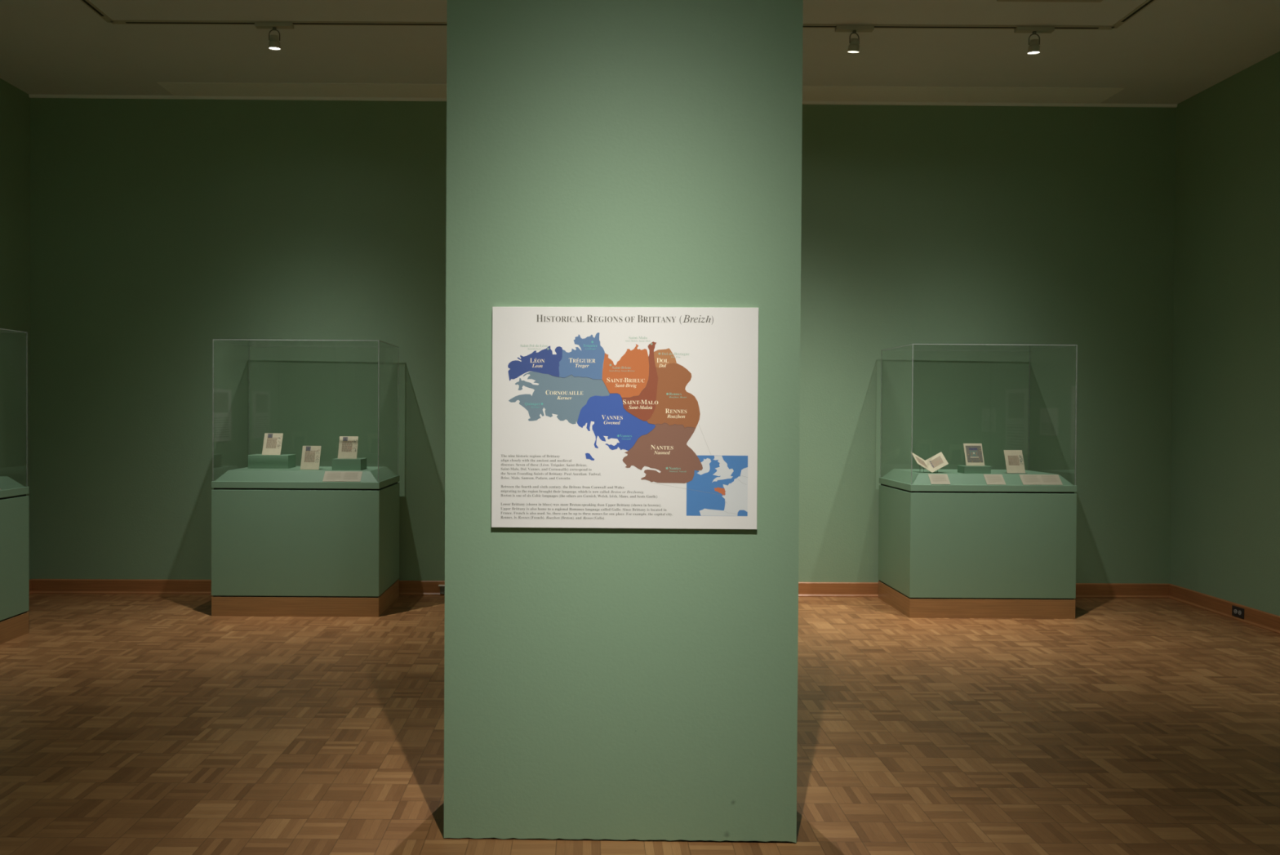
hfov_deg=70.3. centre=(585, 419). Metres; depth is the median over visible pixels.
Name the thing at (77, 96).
trim
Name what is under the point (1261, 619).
baseboard
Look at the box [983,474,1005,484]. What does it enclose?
label card
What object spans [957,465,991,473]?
block
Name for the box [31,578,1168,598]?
baseboard
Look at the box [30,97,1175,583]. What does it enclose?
wall
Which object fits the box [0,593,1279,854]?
floor
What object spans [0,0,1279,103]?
ceiling
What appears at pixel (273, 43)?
track spotlight
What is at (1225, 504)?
wall
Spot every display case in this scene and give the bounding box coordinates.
[0,328,29,644]
[211,338,399,616]
[878,343,1076,618]
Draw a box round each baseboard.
[29,578,31,594]
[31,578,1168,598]
[1168,583,1279,633]
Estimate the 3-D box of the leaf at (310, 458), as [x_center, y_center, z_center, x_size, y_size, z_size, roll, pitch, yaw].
[-2.120,0.295,7.011,0.144,0.182,0.089,0,1,0]
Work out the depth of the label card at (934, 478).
6.87 m
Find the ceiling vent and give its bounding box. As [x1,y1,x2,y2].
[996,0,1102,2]
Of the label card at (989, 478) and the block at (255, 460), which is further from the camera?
the block at (255, 460)
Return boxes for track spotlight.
[254,22,293,49]
[835,25,874,53]
[1013,26,1054,53]
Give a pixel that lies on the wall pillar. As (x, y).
(600, 683)
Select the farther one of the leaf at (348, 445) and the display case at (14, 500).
the leaf at (348, 445)
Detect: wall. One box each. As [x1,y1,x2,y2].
[0,78,30,578]
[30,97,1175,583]
[1169,51,1279,615]
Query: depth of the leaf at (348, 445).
7.01 m
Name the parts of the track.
rail, rail, rail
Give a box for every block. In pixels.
[248,453,295,468]
[332,457,366,470]
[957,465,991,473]
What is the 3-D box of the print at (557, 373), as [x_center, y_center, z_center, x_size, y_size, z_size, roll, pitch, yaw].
[0.070,-0.042,3.237,0.698,0.536,0.009,0,1,2]
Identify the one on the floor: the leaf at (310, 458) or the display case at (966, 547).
the display case at (966, 547)
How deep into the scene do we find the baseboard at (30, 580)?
7.53 m
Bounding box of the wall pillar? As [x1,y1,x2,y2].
[444,0,803,842]
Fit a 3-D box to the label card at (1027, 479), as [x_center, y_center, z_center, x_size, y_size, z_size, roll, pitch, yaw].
[3.446,0.457,6.873,0.298,0.073,0.070,0,1,0]
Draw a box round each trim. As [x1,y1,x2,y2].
[28,94,1177,107]
[156,82,1124,103]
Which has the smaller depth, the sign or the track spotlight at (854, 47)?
the sign
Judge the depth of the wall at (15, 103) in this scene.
7.34 m
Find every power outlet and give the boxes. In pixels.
[438,584,444,593]
[1231,604,1244,618]
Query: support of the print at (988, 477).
attached to the label card at (989, 478)
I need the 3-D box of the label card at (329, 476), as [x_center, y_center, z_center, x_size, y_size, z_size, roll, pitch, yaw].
[-1.823,0.428,6.807,0.282,0.073,0.070,0,1,0]
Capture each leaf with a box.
[262,432,283,454]
[300,445,321,469]
[337,435,358,458]
[963,443,984,466]
[1003,449,1025,473]
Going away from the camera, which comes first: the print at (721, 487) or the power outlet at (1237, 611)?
the print at (721, 487)
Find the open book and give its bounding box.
[911,451,948,472]
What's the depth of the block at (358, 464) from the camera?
6.95 m
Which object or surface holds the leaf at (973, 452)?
on the block at (961, 468)
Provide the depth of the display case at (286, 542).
6.76 m
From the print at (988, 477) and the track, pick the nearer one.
the track
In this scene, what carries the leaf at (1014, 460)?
on the display case at (966, 547)
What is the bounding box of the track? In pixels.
[80,0,1155,29]
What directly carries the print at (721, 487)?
attached to the sign
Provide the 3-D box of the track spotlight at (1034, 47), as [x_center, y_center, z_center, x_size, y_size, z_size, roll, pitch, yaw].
[3.004,-2.536,6.085,0.250,0.169,0.078,0,1,0]
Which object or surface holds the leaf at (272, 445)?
on the block at (255, 460)
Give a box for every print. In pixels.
[326,471,345,479]
[507,332,702,483]
[653,426,747,515]
[986,475,1002,481]
[1022,475,1048,482]
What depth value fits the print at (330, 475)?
6.81 m
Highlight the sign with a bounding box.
[491,306,758,528]
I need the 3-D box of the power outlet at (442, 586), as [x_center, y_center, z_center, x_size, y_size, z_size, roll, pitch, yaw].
[-1.174,1.416,7.555,0.102,0.075,0.040,0,1,0]
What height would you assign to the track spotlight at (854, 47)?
0.171 m
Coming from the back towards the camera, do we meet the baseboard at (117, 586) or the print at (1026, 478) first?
the baseboard at (117, 586)
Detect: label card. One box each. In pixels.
[322,471,362,481]
[928,473,950,484]
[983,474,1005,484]
[1018,474,1062,484]
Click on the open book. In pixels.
(937, 461)

